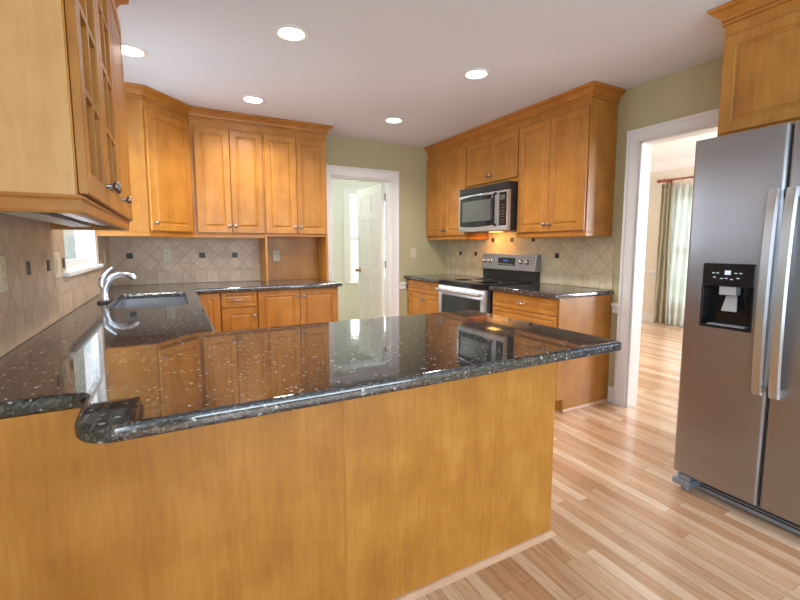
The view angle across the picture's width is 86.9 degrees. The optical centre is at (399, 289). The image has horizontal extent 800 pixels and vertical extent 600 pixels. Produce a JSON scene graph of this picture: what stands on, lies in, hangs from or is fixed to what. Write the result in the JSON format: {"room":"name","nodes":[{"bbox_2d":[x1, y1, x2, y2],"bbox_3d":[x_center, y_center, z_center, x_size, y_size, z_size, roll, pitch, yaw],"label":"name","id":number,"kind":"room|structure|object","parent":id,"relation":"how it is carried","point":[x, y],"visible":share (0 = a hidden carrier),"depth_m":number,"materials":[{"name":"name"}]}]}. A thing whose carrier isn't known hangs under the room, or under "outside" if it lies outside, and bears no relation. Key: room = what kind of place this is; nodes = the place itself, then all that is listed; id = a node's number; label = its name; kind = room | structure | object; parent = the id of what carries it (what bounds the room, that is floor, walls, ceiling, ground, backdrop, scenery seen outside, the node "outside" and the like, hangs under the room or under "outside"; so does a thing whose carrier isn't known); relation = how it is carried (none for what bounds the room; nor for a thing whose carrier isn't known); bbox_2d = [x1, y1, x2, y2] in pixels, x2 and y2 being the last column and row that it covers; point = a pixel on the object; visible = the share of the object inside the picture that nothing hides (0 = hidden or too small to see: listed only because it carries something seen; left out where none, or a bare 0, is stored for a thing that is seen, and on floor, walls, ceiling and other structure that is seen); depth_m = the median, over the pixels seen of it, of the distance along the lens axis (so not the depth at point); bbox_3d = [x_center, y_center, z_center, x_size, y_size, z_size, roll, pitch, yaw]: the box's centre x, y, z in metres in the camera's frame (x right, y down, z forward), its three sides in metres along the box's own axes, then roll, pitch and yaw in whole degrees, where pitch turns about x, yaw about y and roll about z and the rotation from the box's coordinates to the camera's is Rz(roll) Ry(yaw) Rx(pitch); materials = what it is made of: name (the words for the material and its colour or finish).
{"room":"kitchen","nodes":[
{"label":"kitchen","id":0,"kind":"room"},
{"bbox_2d":[1,236,97,357],"bbox_3d":[-0.817,0.002,0.341,0.120,2.448,7.600,-3,7,-28],"label":"wall","id":1,"kind":"structure","parent":0,"point":[95,236],"depth_m":1.80,"materials":[{"name":"green paint"}]},
{"bbox_2d":[0,213,111,357],"bbox_3d":[-1.771,-0.116,2.261,0.010,0.464,3.290,-3,7,-28],"label":"tile backsplash","id":2,"kind":"structure","parent":1,"relation":"attached to","point":[33,301],"depth_m":1.68,"materials":[{"name":"tile"}]},
{"bbox_2d":[0,256,7,292],"bbox_3d":[-1.276,-0.049,1.354,0.008,0.116,0.072,-3,7,-28],"label":"outlet","id":3,"kind":"object","parent":2,"relation":"attached to","point":[3,277],"visible":1,"depth_m":1.35,"materials":[{"name":"beige plastic"}]},
{"bbox_2d":[0,262,4,272],"bbox_3d":[-1.274,-0.070,1.353,0.003,0.033,0.033,-3,7,-28],"label":"receptacle","id":4,"kind":"object","parent":3,"relation":"attached to","point":[2,264],"depth_m":1.35,"materials":[{"name":"beige plastic"}]},
{"bbox_2d":[2,276,5,285],"bbox_3d":[-1.274,-0.029,1.357,0.003,0.033,0.033,-3,7,-28],"label":"receptacle","id":5,"kind":"object","parent":3,"relation":"attached to","point":[3,277],"depth_m":1.35,"materials":[{"name":"beige plastic"}]},
{"bbox_2d":[52,252,60,278],"bbox_3d":[-1.622,-0.115,1.999,0.009,0.122,0.118,-3,7,-28],"label":"light switch","id":6,"kind":"object","parent":2,"relation":"attached to","point":[56,255],"visible":1,"depth_m":1.98,"materials":[{"name":"beige plastic"}]},
{"bbox_2d":[103,250,105,264],"bbox_3d":[-2.375,-0.257,3.398,0.008,0.116,0.072,-3,7,-28],"label":"outlet","id":7,"kind":"object","parent":2,"relation":"attached to","point":[104,253],"visible":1,"depth_m":3.37,"materials":[{"name":"beige plastic"}]},
{"bbox_2d":[0,0,132,230],"bbox_3d":[-1.161,-0.781,1.427,0.368,1.109,1.366,-3,7,-28],"label":"upper cabinet","id":8,"kind":"object","parent":1,"relation":"attached to","point":[64,138],"visible":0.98,"depth_m":0.96,"materials":[{"name":"brown wood"}]},
{"bbox_2d":[0,211,107,226],"bbox_3d":[-1.149,-0.249,1.453,0.162,0.028,1.150,-3,7,-28],"label":"light","id":9,"kind":"object","parent":8,"relation":"attached to","point":[67,219],"visible":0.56,"depth_m":1.41,"materials":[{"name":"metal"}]},
{"bbox_2d":[61,230,103,276],"bbox_3d":[-2.014,-0.581,2.568,0.155,0.943,1.181,-3,7,-28],"label":"window","id":10,"kind":"structure","parent":1,"relation":"in","point":[85,240],"depth_m":3.05,"materials":[{"name":"white paint"}]},
{"bbox_2d":[63,230,76,259],"bbox_3d":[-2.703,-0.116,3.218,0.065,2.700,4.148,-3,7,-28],"label":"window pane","id":11,"kind":"object","parent":10,"relation":"attached to","point":[69,235],"visible":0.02,"depth_m":3.88,"materials":[{"name":"glass"}]},
{"bbox_2d":[109,135,446,316],"bbox_3d":[-1.001,-0.431,4.598,3.833,2.448,0.120,-3,7,-28],"label":"wall","id":12,"kind":"structure","parent":0,"point":[410,161],"depth_m":5.07,"materials":[{"name":"green paint"}]},
{"bbox_2d":[95,97,193,237],"bbox_3d":[-2.098,-0.951,3.497,0.673,1.028,0.682,-3,7,-28],"label":"upper cabinet","id":13,"kind":"object","parent":12,"relation":"attached to","point":[158,137],"visible":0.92,"depth_m":3.31,"materials":[{"name":"brown wood"}]},
{"bbox_2d":[124,82,332,135],"bbox_3d":[-1.502,-1.526,3.696,2.063,0.085,0.371,-5,8,-41],"label":"crown molding","id":14,"kind":"structure","parent":13,"relation":"attached to","point":[133,90],"depth_m":3.71,"materials":[{"name":"brown wood"}]},
{"bbox_2d":[109,236,260,285],"bbox_3d":[-1.987,-0.294,4.007,1.266,0.464,0.010,-3,7,-28],"label":"tile backsplash","id":15,"kind":"structure","parent":12,"relation":"attached to","point":[194,260],"depth_m":3.98,"materials":[{"name":"tile"}]},
{"bbox_2d":[162,249,171,261],"bbox_3d":[-2.155,-0.314,3.905,0.072,0.116,0.008,-3,7,-28],"label":"outlet","id":16,"kind":"object","parent":15,"relation":"attached to","point":[167,257],"visible":1,"depth_m":3.90,"materials":[{"name":"beige plastic"}]},
{"bbox_2d":[188,118,264,237],"bbox_3d":[-1.613,-0.995,3.934,0.606,1.028,0.364,-3,7,-28],"label":"upper cabinet","id":17,"kind":"object","parent":12,"relation":"attached to","point":[226,162],"visible":0.93,"depth_m":3.80,"materials":[{"name":"brown wood"}]},
{"bbox_2d":[261,127,326,234],"bbox_3d":[-1.073,-1.045,4.220,0.618,0.986,0.364,-3,7,-28],"label":"upper cabinet","id":18,"kind":"object","parent":12,"relation":"attached to","point":[294,163],"visible":0.94,"depth_m":4.08,"materials":[{"name":"brown wood"}]},
{"bbox_2d":[326,165,398,316],"bbox_3d":[-0.458,-0.303,4.887,0.940,2.135,0.148,-3,7,-28],"label":"door frame","id":19,"kind":"structure","parent":12,"relation":"attached to","point":[390,178],"depth_m":4.95,"materials":[{"name":"white paint"}]},
{"bbox_2d":[355,184,385,318],"bbox_3d":[-0.376,-0.295,5.397,0.170,1.990,0.739,-3,7,-28],"label":"door","id":20,"kind":"structure","parent":12,"relation":"in","point":[370,200],"depth_m":5.34,"materials":[{"name":"white paint"}]},
{"bbox_2d":[399,282,405,288],"bbox_3d":[0.032,-0.046,5.109,0.086,0.078,0.026,-3,7,-28],"label":"trim","id":21,"kind":"structure","parent":12,"relation":"attached to","point":[402,285],"depth_m":5.10,"materials":[{"name":"white paint"}]},
{"bbox_2d":[411,248,415,257],"bbox_3d":[0.168,-0.445,5.151,0.072,0.116,0.009,-3,7,-28],"label":"light switch","id":22,"kind":"object","parent":12,"relation":"attached to","point":[413,250],"visible":1,"depth_m":5.15,"materials":[{"name":"beige plastic"}]},
{"bbox_2d":[331,179,384,320],"bbox_3d":[-1.012,-0.649,6.736,3.600,2.448,0.120,-3,7,-28],"label":"wall","id":23,"kind":"structure","parent":0,"point":[348,307],"depth_m":6.72,"materials":[{"name":"green paint"}]},
{"bbox_2d":[343,187,384,283],"bbox_3d":[-0.436,-0.879,7.005,1.090,1.528,0.150,-3,7,-28],"label":"window","id":24,"kind":"structure","parent":23,"relation":"in","point":[348,192],"depth_m":6.74,"materials":[{"name":"white paint"}]},
{"bbox_2d":[117,0,730,147],"bbox_3d":[0.372,-1.429,1.917,3.833,0.080,9.740,-3,7,-28],"label":"ceiling","id":25,"kind":"structure","parent":0,"point":[360,64],"depth_m":2.60,"materials":[{"name":"white paint"}]},
{"bbox_2d":[122,43,147,57],"bbox_3d":[-1.643,-1.450,2.565,0.188,0.008,0.188,-3,7,-28],"label":"recessed light","id":26,"kind":"object","parent":25,"relation":"in","point":[129,50],"visible":0.66,"depth_m":2.57,"materials":[{"name":"white paint"}]},
{"bbox_2d":[241,95,264,103],"bbox_3d":[-1.190,-1.537,3.422,0.188,0.008,0.188,-3,7,-28],"label":"recessed light","id":27,"kind":"object","parent":25,"relation":"in","point":[252,99],"visible":1,"depth_m":3.41,"materials":[{"name":"white paint"}]},
{"bbox_2d":[274,24,308,41],"bbox_3d":[-0.607,-1.429,2.359,0.188,0.008,0.188,-3,7,-28],"label":"recessed light","id":28,"kind":"object","parent":25,"relation":"in","point":[288,32],"visible":1,"depth_m":2.35,"materials":[{"name":"white paint"}]},
{"bbox_2d":[384,117,403,122],"bbox_3d":[-0.059,-1.594,3.982,0.188,0.008,0.188,-3,7,-28],"label":"recessed light","id":29,"kind":"object","parent":25,"relation":"in","point":[389,119],"visible":1,"depth_m":3.97,"materials":[{"name":"white paint"}]},
{"bbox_2d":[463,68,489,79],"bbox_3d":[0.527,-1.485,2.914,0.188,0.008,0.188,-3,7,-28],"label":"recessed light","id":30,"kind":"object","parent":25,"relation":"in","point":[475,73],"visible":1,"depth_m":2.90,"materials":[{"name":"white paint"}]},
{"bbox_2d":[488,283,535,313],"bbox_3d":[0.887,0.361,4.280,0.613,0.875,0.776,-3,7,-28],"label":"drawer","id":31,"kind":"object","parent":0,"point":[490,292],"depth_m":3.78,"materials":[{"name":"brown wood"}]},
{"bbox_2d":[455,56,722,405],"bbox_3d":[2.457,-0.251,2.075,0.120,2.600,7.600,-3,7,-28],"label":"wall","id":32,"kind":"structure","parent":0,"point":[696,89],"depth_m":3.04,"materials":[{"name":"green paint"}]},
{"bbox_2d":[426,141,488,239],"bbox_3d":[0.641,-1.092,4.884,0.364,1.028,0.804,-3,7,-28],"label":"upper cabinet","id":33,"kind":"object","parent":32,"relation":"attached to","point":[446,168],"visible":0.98,"depth_m":4.79,"materials":[{"name":"brown wood"}]},
{"bbox_2d":[424,81,625,154],"bbox_3d":[1.003,-1.573,4.151,0.368,0.085,2.346,-3,7,-28],"label":"crown molding","id":34,"kind":"structure","parent":33,"relation":"attached to","point":[596,89],"depth_m":3.54,"materials":[{"name":"brown wood"}]},
{"bbox_2d":[466,122,520,188],"bbox_3d":[1.007,-1.277,4.178,0.364,0.516,0.762,-3,7,-28],"label":"upper cabinet","id":35,"kind":"object","parent":32,"relation":"attached to","point":[493,157],"visible":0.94,"depth_m":4.06,"materials":[{"name":"brown wood"}]},
{"bbox_2d":[459,181,517,232],"bbox_3d":[0.946,-0.793,4.186,0.487,0.442,0.738,-3,7,-28],"label":"microwave","id":36,"kind":"object","parent":35,"relation":"attached to","point":[491,208],"visible":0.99,"depth_m":3.98,"materials":[{"name":"silver metal"}]},
{"bbox_2d":[447,231,614,289],"bbox_3d":[1.153,-0.205,4.389,0.010,0.840,2.318,-3,7,-28],"label":"tile backsplash","id":37,"kind":"structure","parent":32,"relation":"attached to","point":[560,265],"depth_m":3.90,"materials":[{"name":"tile"}]},
{"bbox_2d":[466,249,469,258],"bbox_3d":[0.802,-0.426,5.009,0.008,0.116,0.072,-3,7,-28],"label":"outlet","id":38,"kind":"object","parent":37,"relation":"attached to","point":[467,250],"visible":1,"depth_m":5.00,"materials":[{"name":"beige plastic"}]},
{"bbox_2d":[579,250,586,262],"bbox_3d":[1.559,-0.283,3.599,0.008,0.116,0.070,-3,7,-28],"label":"outlet","id":39,"kind":"object","parent":37,"relation":"attached to","point":[583,253],"visible":1,"depth_m":3.59,"materials":[{"name":"beige plastic"}]},
{"bbox_2d":[589,276,599,288],"bbox_3d":[1.620,-0.061,3.514,0.006,0.100,0.100,-3,7,-28],"label":"box","id":40,"kind":"object","parent":37,"relation":"attached to","point":[594,282],"visible":1,"depth_m":3.51,"materials":[{"name":"beige plastic"}]},
{"bbox_2d":[516,97,618,237],"bbox_3d":[1.359,-0.956,3.549,0.364,1.028,0.744,-3,7,-28],"label":"upper cabinet","id":41,"kind":"object","parent":32,"relation":"attached to","point":[567,154],"visible":1,"depth_m":3.32,"materials":[{"name":"brown wood"}]},
{"bbox_2d":[607,386,613,402],"bbox_3d":[1.718,0.852,3.432,0.015,0.130,0.058,-3,7,-28],"label":"baseboard","id":42,"kind":"structure","parent":32,"relation":"attached to","point":[610,388],"depth_m":3.43,"materials":[{"name":"white paint"}]},
{"bbox_2d":[611,303,617,312],"bbox_3d":[1.712,0.148,3.357,0.028,0.077,0.058,-3,7,-28],"label":"trim","id":43,"kind":"structure","parent":32,"relation":"attached to","point":[614,306],"depth_m":3.35,"materials":[{"name":"white paint"}]},
{"bbox_2d":[613,108,718,406],"bbox_3d":[1.999,-0.102,2.950,0.176,2.125,0.880,-3,7,-28],"label":"door frame","id":44,"kind":"structure","parent":32,"relation":"attached to","point":[630,233],"depth_m":3.22,"materials":[{"name":"white paint"}]},
{"bbox_2d":[707,0,799,136],"bbox_3d":[2.089,-1.064,1.864,0.647,0.635,1.046,-3,7,-28],"label":"upper cabinet","id":45,"kind":"object","parent":32,"relation":"attached to","point":[760,80],"visible":0.83,"depth_m":2.00,"materials":[{"name":"brown wood"}]},
{"bbox_2d":[415,321,799,599],"bbox_3d":[2.090,0.978,3.086,7.730,0.050,9.740,-3,7,-28],"label":"floor","id":46,"kind":"structure","parent":0,"point":[624,530],"depth_m":1.89,"materials":[{"name":"brown wood"}]},
{"bbox_2d":[197,292,221,331],"bbox_3d":[-1.770,0.434,3.854,0.217,0.876,0.610,-3,7,-28],"label":"base cabinet","id":47,"kind":"object","parent":46,"relation":"on","point":[211,302],"visible":0.1,"depth_m":3.58,"materials":[{"name":"brown wood"}]},
{"bbox_2d":[220,291,257,330],"bbox_3d":[-1.532,0.423,3.962,0.302,0.876,0.642,-3,7,-28],"label":"base cabinet","id":48,"kind":"object","parent":46,"relation":"on","point":[239,310],"visible":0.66,"depth_m":3.68,"materials":[{"name":"brown wood"}]},
{"bbox_2d":[0,363,555,599],"bbox_3d":[-0.319,0.658,1.649,1.920,0.876,0.670,-3,7,-28],"label":"base cabinet","id":49,"kind":"object","parent":46,"relation":"on","point":[409,494],"visible":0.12,"depth_m":1.28,"materials":[{"name":"brown wood"}]},
{"bbox_2d":[0,279,621,443],"bbox_3d":[-0.866,0.098,2.644,1.943,0.038,3.526,-3,7,-28],"label":"countertop","id":50,"kind":"structure","parent":49,"relation":"on","point":[131,373],"depth_m":1.30,"materials":[{"name":"black stone"}]},
{"bbox_2d":[97,267,136,303],"bbox_3d":[-1.799,-0.036,2.693,0.215,0.218,0.240,-3,7,-28],"label":"kitchen faucet","id":51,"kind":"object","parent":50,"relation":"on","point":[104,283],"visible":1,"depth_m":2.65,"materials":[{"name":"silver metal"}]},
{"bbox_2d":[112,297,186,307],"bbox_3d":[-1.657,0.185,2.826,0.439,0.173,0.824,-3,7,-28],"label":"sink","id":52,"kind":"object","parent":50,"relation":"in","point":[143,302],"visible":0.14,"depth_m":3.16,"materials":[{"name":"silver metal"}]},
{"bbox_2d":[259,234,328,282],"bbox_3d":[-1.082,-0.325,4.311,0.618,0.465,0.324,-3,7,-28],"label":"niche","id":53,"kind":"object","parent":50,"relation":"on","point":[302,256],"visible":0.89,"depth_m":4.42,"materials":[{"name":"brown wood"}]},
{"bbox_2d":[273,250,279,260],"bbox_3d":[-1.276,-0.348,4.363,0.072,0.116,0.008,-3,7,-28],"label":"outlet","id":54,"kind":"object","parent":53,"relation":"attached to","point":[276,253],"visible":1,"depth_m":4.36,"materials":[{"name":"beige plastic"}]},
{"bbox_2d":[257,287,337,327],"bbox_3d":[-1.064,0.398,4.211,0.758,0.876,0.642,-3,7,-28],"label":"base cabinet","id":55,"kind":"object","parent":46,"relation":"on","point":[280,307],"visible":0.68,"depth_m":3.92,"materials":[{"name":"brown wood"}]},
{"bbox_2d":[408,279,438,314],"bbox_3d":[0.517,0.322,4.962,0.642,0.876,0.762,-3,7,-28],"label":"base cabinet","id":56,"kind":"object","parent":46,"relation":"on","point":[423,298],"visible":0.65,"depth_m":4.81,"materials":[{"name":"brown wood"}]},
{"bbox_2d":[403,274,484,282],"bbox_3d":[0.511,-0.134,4.924,0.647,0.038,0.782,-3,7,-28],"label":"countertop","id":57,"kind":"structure","parent":56,"relation":"on","point":[434,278],"depth_m":4.91,"materials":[{"name":"black stone"}]},
{"bbox_2d":[435,253,540,313],"bbox_3d":[0.841,0.239,4.243,0.718,1.185,0.784,-3,7,-28],"label":"electric range","id":58,"kind":"object","parent":46,"relation":"on","point":[457,294],"visible":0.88,"depth_m":4.13,"materials":[{"name":"silver metal"}]},
{"bbox_2d":[438,277,533,286],"bbox_3d":[0.836,-0.079,4.208,0.573,0.016,0.778,-3,7,-28],"label":"cooktop","id":59,"kind":"object","parent":58,"relation":"in","point":[480,281],"depth_m":4.12,"materials":[{"name":"black glass"}]},
{"bbox_2d":[493,291,611,412],"bbox_3d":[1.251,0.461,3.596,0.642,0.876,0.748,-3,7,-28],"label":"base cabinet","id":60,"kind":"object","parent":46,"relation":"on","point":[580,382],"visible":0.41,"depth_m":3.30,"materials":[{"name":"brown wood"}]},
{"bbox_2d":[489,283,613,298],"bbox_3d":[1.249,0.005,3.552,0.647,0.038,0.754,-3,7,-28],"label":"countertop","id":61,"kind":"structure","parent":60,"relation":"on","point":[553,291],"depth_m":3.36,"materials":[{"name":"black stone"}]},
{"bbox_2d":[672,120,799,535],"bbox_3d":[1.974,0.176,1.912,0.866,1.783,0.912,-3,7,-28],"label":"refrigerator","id":62,"kind":"object","parent":46,"relation":"on","point":[737,442],"visible":1,"depth_m":1.91,"materials":[{"name":"grey metal"}]},
{"bbox_2d":[642,166,693,313],"bbox_3d":[4.809,-0.642,5.921,0.120,2.600,5.800,-3,7,-28],"label":"wall","id":63,"kind":"structure","parent":0,"point":[654,201],"depth_m":6.95,"materials":[{"name":"beige paint"}]},
{"bbox_2d":[644,270,655,274],"bbox_3d":[3.833,-0.344,7.633,0.022,0.060,1.730,-3,7,-28],"label":"trim","id":64,"kind":"structure","parent":63,"relation":"attached to","point":[645,271],"depth_m":7.01,"materials":[{"name":"white paint"}]},
{"bbox_2d":[641,313,680,326],"bbox_3d":[4.748,0.585,6.013,0.018,0.140,5.600,-3,7,-28],"label":"baseboard","id":65,"kind":"structure","parent":63,"relation":"attached to","point":[646,317],"depth_m":7.08,"materials":[{"name":"white paint"}]},
{"bbox_2d":[650,156,694,172],"bbox_3d":[4.718,-1.866,5.748,0.085,0.130,5.600,-3,7,-28],"label":"trim","id":66,"kind":"structure","parent":63,"relation":"attached to","point":[688,161],"depth_m":6.58,"materials":[{"name":"white paint"}]},
{"bbox_2d":[657,176,693,182],"bbox_3d":[4.729,-1.607,5.701,0.133,0.094,2.480,-3,7,-28],"label":"curtain rod","id":67,"kind":"object","parent":63,"relation":"attached to","point":[691,177],"visible":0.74,"depth_m":6.57,"materials":[{"name":"brown wood"}]},
{"bbox_2d":[653,182,673,324],"bbox_3d":[4.207,-0.558,6.727,0.056,2.230,0.228,-3,7,-28],"label":"curtain","id":68,"kind":"object","parent":67,"relation":"hanging from","point":[663,255],"visible":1,"depth_m":6.73,"materials":[{"name":"fabric"}]},
{"bbox_2d":[667,182,692,326],"bbox_3d":[4.419,-0.527,6.439,0.044,2.225,0.617,-3,7,-28],"label":"curtain","id":69,"kind":"object","parent":67,"relation":"hanging from","point":[682,197],"visible":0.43,"depth_m":6.57,"materials":[{"name":"white fabric"}]},
{"bbox_2d":[651,131,717,163],"bbox_3d":[3.143,-1.885,4.899,3.897,0.080,5.800,-3,7,-28],"label":"ceiling","id":70,"kind":"structure","parent":0,"point":[684,147],"depth_m":5.79,"materials":[{"name":"white paint"}]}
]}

